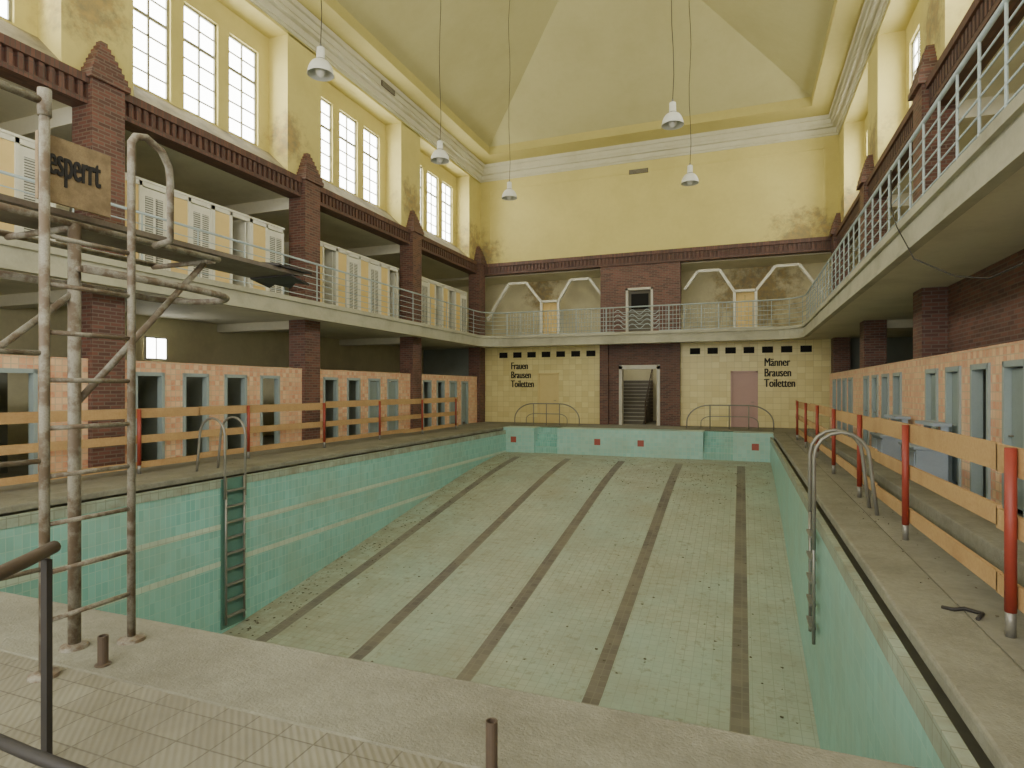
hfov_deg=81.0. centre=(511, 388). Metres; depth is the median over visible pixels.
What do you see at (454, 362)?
wall
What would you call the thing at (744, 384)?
door
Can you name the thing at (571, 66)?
ceiling
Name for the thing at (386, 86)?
air vent
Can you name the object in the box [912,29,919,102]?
window
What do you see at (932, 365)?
cabin
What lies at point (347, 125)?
window
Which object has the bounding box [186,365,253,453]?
cabin
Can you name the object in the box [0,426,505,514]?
trim
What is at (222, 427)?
pool ladder
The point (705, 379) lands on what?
tiled wall
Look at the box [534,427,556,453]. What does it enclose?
steps
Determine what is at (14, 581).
trim
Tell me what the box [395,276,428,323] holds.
cabin
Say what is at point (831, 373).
row panel
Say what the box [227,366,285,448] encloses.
cabin
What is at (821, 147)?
trim
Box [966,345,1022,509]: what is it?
cabin
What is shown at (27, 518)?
trim
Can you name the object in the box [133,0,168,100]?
window
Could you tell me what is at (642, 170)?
air vent
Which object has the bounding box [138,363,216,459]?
cabin
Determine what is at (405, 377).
row panel
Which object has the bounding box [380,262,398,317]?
cabin
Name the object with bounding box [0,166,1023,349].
balcony underside
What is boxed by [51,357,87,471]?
row panel
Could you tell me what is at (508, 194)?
pendant lamp
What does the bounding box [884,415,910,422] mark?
shelf
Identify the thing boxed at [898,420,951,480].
storage bench
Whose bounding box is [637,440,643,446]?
tile
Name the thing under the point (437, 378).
cabin
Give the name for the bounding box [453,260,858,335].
wall
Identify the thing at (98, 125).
brick pier
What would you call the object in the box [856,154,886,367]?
brick pier
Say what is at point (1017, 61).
ceiling
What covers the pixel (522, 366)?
sign lettering
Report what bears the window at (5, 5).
in the wall at (288, 101)
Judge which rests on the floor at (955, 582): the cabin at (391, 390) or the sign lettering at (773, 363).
the cabin at (391, 390)
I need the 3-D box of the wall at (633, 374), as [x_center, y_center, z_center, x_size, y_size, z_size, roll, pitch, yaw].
[6.277,-0.200,28.812,2.900,3.600,3.700,0,0,21]
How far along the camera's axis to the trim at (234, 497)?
11.62 m
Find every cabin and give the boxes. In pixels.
[0,128,55,240]
[0,354,50,474]
[69,172,167,269]
[125,360,173,462]
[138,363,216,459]
[168,189,212,279]
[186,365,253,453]
[213,203,251,287]
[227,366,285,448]
[233,217,284,293]
[284,241,336,304]
[320,369,342,437]
[324,247,359,309]
[325,370,363,437]
[349,371,383,434]
[360,255,380,313]
[373,372,400,432]
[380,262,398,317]
[391,374,433,426]
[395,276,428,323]
[424,375,446,426]
[429,279,442,326]
[436,284,455,329]
[438,375,458,424]
[449,289,466,331]
[451,376,469,424]
[832,373,836,427]
[837,372,841,428]
[842,371,847,435]
[847,370,853,437]
[862,367,870,445]
[871,365,880,446]
[880,363,891,419]
[891,361,904,421]
[923,354,957,483]
[942,350,985,495]
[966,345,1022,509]
[996,340,1023,517]
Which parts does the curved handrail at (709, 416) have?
post, rail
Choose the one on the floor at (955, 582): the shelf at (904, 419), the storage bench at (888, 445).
the storage bench at (888, 445)
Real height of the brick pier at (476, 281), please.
8.500 m
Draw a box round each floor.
[0,421,1023,670]
[0,651,466,767]
[222,452,820,748]
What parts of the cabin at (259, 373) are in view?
panel, door frame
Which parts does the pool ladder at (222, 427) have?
grab handle, rail, grab handle, rail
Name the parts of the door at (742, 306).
door frame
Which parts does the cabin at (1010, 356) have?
door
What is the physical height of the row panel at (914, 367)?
2.190 m
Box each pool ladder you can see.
[195,416,246,625]
[806,428,878,644]
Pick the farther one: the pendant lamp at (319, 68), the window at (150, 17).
the window at (150, 17)
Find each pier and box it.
[72,41,130,467]
[289,153,323,440]
[400,210,423,428]
[469,246,486,421]
[600,261,680,331]
[829,213,849,372]
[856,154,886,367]
[908,44,955,358]
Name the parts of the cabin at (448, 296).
panel, frame, door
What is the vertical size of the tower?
3.270 m
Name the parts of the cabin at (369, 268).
panel, door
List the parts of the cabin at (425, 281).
door, frame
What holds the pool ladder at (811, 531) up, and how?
attached to the floor at (955, 582)
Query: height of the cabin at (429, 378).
2.190 m
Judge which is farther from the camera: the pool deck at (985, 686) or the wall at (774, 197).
the wall at (774, 197)
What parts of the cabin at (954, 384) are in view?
door frame, panel, door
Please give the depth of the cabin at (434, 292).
25.37 m
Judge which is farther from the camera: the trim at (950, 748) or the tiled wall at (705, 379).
the tiled wall at (705, 379)
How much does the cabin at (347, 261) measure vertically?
2.150 m
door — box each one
[537,373,558,422]
[543,303,556,333]
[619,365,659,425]
[626,287,652,331]
[731,371,757,426]
[736,292,753,326]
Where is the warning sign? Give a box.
[35,130,110,217]
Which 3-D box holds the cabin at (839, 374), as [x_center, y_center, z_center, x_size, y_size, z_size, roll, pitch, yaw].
[12.023,0.505,20.709,1.330,2.190,1.170,0,0,21]
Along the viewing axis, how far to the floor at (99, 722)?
2.79 m
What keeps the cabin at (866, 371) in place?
on the floor at (955, 582)
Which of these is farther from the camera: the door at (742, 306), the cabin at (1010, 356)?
the door at (742, 306)
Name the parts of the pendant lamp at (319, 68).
lamp shade, bulb, cord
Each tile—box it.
[594,439,599,444]
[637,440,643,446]
[752,444,758,450]
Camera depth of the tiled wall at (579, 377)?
28.43 m
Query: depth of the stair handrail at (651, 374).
29.10 m
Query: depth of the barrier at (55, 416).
12.76 m
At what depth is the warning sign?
3.56 m
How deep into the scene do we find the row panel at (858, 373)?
17.53 m
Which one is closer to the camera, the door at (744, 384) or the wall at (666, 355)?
the door at (744, 384)
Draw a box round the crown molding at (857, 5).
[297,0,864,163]
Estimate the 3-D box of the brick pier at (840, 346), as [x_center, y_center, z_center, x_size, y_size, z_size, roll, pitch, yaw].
[12.846,-2.650,23.542,0.660,8.500,0.800,0,0,21]
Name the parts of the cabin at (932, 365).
door frame, panel, door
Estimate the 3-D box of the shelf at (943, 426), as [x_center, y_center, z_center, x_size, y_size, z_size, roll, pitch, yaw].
[7.041,0.740,10.045,0.260,0.380,1.040,0,0,21]
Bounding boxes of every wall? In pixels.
[0,0,480,259]
[0,204,423,460]
[0,434,505,633]
[424,349,468,375]
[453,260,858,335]
[481,135,838,263]
[485,345,599,423]
[503,426,773,461]
[600,343,679,425]
[624,369,656,420]
[680,339,830,428]
[770,442,943,767]
[839,0,973,221]
[850,337,912,369]
[948,249,1023,352]
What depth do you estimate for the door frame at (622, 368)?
26.79 m
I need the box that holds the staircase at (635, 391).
[624,380,650,423]
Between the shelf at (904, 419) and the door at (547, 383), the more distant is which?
the door at (547, 383)
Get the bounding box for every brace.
[486,277,599,333]
[684,263,826,326]
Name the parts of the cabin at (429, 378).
door frame, panel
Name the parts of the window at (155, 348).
glass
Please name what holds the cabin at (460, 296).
on the balcony underside
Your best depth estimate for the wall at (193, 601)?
12.07 m
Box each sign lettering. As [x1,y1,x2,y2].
[511,362,533,386]
[764,358,794,386]
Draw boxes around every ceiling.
[0,77,468,279]
[336,0,833,146]
[433,249,858,286]
[850,17,1023,248]
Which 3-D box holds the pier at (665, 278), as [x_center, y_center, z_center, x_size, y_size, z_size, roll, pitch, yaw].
[5.744,-4.025,26.863,3.500,3.250,0.520,0,0,21]
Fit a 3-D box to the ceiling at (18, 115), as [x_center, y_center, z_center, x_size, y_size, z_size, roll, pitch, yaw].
[-8.824,-5.640,15.831,3.190,0.780,31.550,0,0,21]
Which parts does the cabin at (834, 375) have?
door frame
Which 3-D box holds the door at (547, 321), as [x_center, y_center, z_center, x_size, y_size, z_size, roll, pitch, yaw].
[1.863,-3.250,28.667,0.820,1.700,0.110,0,0,21]
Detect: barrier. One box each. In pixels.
[0,397,457,485]
[795,400,1023,638]
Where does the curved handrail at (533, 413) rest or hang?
on the floor at (955, 582)
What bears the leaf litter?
on the floor at (499, 566)
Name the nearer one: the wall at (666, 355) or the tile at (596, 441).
the tile at (596, 441)
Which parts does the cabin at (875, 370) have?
door frame, door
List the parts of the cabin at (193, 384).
panel, door frame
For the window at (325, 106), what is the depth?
19.74 m
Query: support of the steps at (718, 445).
attached to the wall at (658, 443)
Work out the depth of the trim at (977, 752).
3.94 m
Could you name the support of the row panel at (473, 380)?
on the floor at (955, 582)
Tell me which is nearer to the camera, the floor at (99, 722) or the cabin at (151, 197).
the floor at (99, 722)
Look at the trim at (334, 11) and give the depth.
23.04 m
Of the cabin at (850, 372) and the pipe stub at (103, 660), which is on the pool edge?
the pipe stub at (103, 660)
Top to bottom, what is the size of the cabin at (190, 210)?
2.150 m
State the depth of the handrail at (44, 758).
2.59 m
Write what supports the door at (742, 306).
on the balcony underside
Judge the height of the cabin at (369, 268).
2.150 m
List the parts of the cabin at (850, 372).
door frame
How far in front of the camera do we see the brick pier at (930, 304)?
11.82 m
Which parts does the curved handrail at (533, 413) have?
rail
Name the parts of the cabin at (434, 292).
panel, door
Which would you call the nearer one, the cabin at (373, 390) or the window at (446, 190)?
the cabin at (373, 390)
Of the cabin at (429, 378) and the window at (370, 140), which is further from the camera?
the cabin at (429, 378)
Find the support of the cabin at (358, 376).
on the floor at (955, 582)
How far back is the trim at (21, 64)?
14.04 m
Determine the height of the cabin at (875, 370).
2.190 m
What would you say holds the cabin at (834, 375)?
on the floor at (955, 582)
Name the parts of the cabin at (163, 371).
door frame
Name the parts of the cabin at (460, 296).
panel, frame, door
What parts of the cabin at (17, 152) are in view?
panel, door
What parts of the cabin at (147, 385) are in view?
panel, door frame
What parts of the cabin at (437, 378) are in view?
panel, door frame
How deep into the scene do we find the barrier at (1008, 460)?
5.08 m
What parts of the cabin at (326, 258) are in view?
panel, frame, door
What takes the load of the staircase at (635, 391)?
on the floor at (955, 582)
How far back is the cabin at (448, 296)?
26.50 m
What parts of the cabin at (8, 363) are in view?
panel, door frame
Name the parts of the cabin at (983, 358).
door frame, panel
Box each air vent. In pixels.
[381,80,394,95]
[629,168,647,174]
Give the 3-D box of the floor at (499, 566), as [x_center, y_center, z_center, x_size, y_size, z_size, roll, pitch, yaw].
[0.938,3.775,14.044,10.600,2.350,21.700,0,0,21]
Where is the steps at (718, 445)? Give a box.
[703,431,732,460]
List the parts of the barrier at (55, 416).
post, post, post, post, post, post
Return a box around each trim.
[0,19,467,256]
[0,32,477,273]
[0,88,1023,346]
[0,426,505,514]
[0,430,499,516]
[0,430,505,529]
[0,450,505,588]
[83,489,438,608]
[220,476,244,629]
[308,0,852,158]
[484,236,831,276]
[489,146,825,251]
[499,345,811,357]
[770,437,979,767]
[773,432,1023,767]
[774,439,994,767]
[835,0,1023,245]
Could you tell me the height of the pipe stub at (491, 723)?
0.280 m
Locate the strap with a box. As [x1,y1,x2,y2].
[941,605,984,620]
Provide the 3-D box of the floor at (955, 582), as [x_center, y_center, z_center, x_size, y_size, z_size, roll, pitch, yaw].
[0.909,1.750,14.109,22.800,0.300,35.000,0,0,21]
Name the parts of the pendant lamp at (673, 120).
lamp shade, cord, bulb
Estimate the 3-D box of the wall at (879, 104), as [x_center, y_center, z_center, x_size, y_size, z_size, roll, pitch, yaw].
[7.914,-8.525,9.192,1.000,4.950,31.970,0,0,21]
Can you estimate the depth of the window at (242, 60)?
16.42 m
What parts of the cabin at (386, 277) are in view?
panel, door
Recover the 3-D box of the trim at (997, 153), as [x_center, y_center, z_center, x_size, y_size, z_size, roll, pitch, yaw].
[-0.263,-2.200,11.817,13.610,0.500,29.880,0,0,21]
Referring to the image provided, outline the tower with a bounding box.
[0,80,311,682]
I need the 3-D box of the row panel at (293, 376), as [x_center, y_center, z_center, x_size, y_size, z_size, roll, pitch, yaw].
[-6.219,0.505,16.983,0.130,2.190,0.665,0,0,21]
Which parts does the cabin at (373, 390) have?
door, panel, door frame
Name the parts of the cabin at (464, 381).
door, panel, door frame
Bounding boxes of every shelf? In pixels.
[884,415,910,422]
[915,420,951,431]
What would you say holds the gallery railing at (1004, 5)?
on the balcony underside
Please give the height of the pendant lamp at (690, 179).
8.436 m
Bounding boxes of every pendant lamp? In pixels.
[307,0,333,81]
[430,0,449,163]
[502,0,516,200]
[661,0,683,129]
[681,6,698,185]
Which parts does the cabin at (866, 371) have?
door frame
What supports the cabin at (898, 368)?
on the floor at (955, 582)
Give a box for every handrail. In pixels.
[0,541,87,767]
[514,403,579,425]
[645,369,652,423]
[686,405,773,429]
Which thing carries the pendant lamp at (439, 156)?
hanging from the ceiling at (571, 66)
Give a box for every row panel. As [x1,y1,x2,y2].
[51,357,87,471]
[285,368,301,442]
[401,373,410,428]
[470,376,476,422]
[829,373,831,428]
[854,368,862,438]
[904,358,922,426]
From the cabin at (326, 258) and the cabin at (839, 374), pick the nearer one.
the cabin at (326, 258)
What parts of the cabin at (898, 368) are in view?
door frame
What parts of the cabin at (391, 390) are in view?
panel, door, door frame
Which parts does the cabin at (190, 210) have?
panel, door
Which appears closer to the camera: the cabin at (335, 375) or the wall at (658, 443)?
the cabin at (335, 375)
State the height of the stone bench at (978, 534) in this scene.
0.300 m
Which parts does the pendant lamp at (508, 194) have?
cord, lamp shade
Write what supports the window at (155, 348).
in the wall at (188, 341)
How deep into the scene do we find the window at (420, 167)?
25.56 m
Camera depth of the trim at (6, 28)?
14.75 m
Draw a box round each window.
[0,0,11,21]
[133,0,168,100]
[144,336,167,360]
[184,3,215,124]
[229,34,255,144]
[321,98,330,181]
[340,111,355,194]
[364,128,377,205]
[420,167,421,225]
[427,171,436,235]
[442,182,450,242]
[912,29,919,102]
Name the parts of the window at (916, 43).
glass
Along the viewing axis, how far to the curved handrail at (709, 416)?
23.87 m
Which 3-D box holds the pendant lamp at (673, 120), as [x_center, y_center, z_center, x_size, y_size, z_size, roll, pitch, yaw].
[3.796,-10.403,14.181,0.524,8.436,0.524,0,0,21]
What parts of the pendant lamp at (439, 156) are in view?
lamp shade, cord, bulb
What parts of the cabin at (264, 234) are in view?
panel, frame, door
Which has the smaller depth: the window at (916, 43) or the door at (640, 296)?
the window at (916, 43)
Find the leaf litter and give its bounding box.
[230,453,797,723]
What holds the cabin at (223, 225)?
on the balcony underside
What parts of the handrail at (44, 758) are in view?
rail, rail, post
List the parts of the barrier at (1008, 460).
post, post, post, post, post, post, post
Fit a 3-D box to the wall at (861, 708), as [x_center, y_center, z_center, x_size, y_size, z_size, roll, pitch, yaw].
[5.603,3.490,11.882,0.060,3.220,20.600,0,0,21]
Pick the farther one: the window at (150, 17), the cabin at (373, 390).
the cabin at (373, 390)
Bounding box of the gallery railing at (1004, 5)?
[0,0,1023,335]
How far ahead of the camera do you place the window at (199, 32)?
15.12 m
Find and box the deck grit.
[122,443,998,616]
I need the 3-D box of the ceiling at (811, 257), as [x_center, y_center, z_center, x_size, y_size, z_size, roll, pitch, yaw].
[6.439,-5.625,28.536,22.400,0.250,3.300,0,0,21]
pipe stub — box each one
[94,634,111,667]
[486,718,497,767]
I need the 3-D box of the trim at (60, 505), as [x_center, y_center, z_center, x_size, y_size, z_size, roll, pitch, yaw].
[-4.141,1.850,15.616,0.290,0.300,20.600,0,0,21]
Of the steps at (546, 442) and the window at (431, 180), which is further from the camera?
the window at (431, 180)
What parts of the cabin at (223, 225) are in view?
panel, door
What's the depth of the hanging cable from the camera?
7.54 m
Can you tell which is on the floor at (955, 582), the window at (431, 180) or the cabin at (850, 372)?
the cabin at (850, 372)
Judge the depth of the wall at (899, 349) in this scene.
23.27 m
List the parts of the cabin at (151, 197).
panel, frame, door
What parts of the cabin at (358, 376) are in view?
panel, door frame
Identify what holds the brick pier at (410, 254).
on the floor at (955, 582)
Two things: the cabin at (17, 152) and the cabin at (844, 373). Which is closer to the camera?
the cabin at (17, 152)
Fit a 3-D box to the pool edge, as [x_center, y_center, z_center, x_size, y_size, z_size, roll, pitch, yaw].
[-2.927,1.660,3.960,11.300,0.120,0.700,0,0,21]
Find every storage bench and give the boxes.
[870,415,910,460]
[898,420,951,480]
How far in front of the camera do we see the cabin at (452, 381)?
26.23 m
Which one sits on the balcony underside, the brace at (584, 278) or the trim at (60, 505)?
the brace at (584, 278)
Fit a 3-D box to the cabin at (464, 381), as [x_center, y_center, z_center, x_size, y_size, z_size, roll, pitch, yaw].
[-2.760,0.505,27.628,1.330,2.190,1.170,0,0,21]
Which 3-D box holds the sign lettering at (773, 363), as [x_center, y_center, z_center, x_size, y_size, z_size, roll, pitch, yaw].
[11.006,-0.679,24.688,1.180,1.196,0.007,0,0,21]
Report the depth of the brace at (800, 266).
25.30 m
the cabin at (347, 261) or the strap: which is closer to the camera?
the strap
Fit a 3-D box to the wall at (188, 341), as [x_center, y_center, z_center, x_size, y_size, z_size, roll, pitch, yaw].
[-9.502,-2.100,18.099,0.300,7.400,35.000,0,0,21]
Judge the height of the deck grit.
0.012 m
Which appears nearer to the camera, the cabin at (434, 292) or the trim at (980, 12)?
the trim at (980, 12)
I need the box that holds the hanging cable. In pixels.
[890,170,1023,278]
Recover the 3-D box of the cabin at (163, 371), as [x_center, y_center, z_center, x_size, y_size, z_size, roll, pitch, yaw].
[-8.347,0.505,13.052,1.330,2.190,1.170,0,0,21]
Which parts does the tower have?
guard rail, ladder rail, post, rail, rail, ladder rail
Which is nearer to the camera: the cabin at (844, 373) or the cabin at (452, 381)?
the cabin at (844, 373)
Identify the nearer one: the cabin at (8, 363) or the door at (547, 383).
the cabin at (8, 363)
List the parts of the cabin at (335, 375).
door frame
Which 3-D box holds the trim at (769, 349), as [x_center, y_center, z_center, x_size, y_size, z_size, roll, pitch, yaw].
[5.761,-1.630,26.710,13.640,0.260,0.035,0,0,21]
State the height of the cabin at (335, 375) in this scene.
2.190 m
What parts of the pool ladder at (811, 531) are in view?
rail, rail, grab handle, grab handle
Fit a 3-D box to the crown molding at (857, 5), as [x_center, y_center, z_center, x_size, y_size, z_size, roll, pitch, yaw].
[0.247,-10.925,12.382,18.400,0.150,31.900,0,0,21]
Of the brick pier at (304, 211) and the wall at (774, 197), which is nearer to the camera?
the brick pier at (304, 211)
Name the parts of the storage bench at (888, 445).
door, lid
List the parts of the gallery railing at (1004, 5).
post, post, post, post, post, post, post, post, post, post, post, post, post, post, post, post, post, post, post, post, post, post, post, post, post, post, post, post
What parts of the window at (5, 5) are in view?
glass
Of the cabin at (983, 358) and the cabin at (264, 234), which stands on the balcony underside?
the cabin at (264, 234)
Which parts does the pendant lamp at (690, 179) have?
lamp shade, cord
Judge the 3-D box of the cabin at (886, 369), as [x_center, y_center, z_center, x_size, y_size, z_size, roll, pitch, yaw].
[9.439,0.505,13.967,1.330,2.190,1.170,0,0,21]
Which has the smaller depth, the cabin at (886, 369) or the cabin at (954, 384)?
the cabin at (954, 384)
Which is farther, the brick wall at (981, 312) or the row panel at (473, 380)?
the row panel at (473, 380)
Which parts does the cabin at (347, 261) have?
panel, frame, door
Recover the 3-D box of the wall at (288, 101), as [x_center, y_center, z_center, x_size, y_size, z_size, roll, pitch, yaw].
[-7.587,-8.525,15.132,1.000,4.950,31.970,0,0,21]
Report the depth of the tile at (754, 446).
21.67 m
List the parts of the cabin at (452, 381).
panel, door frame, door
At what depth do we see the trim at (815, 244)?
26.08 m
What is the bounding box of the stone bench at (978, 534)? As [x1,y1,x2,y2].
[807,429,1023,587]
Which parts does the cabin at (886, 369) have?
door frame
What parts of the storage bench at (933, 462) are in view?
door, lid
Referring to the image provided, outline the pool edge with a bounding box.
[0,591,917,767]
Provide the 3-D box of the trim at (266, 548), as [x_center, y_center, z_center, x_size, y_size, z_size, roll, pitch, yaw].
[-3.920,3.320,15.639,0.026,0.100,20.400,0,0,21]

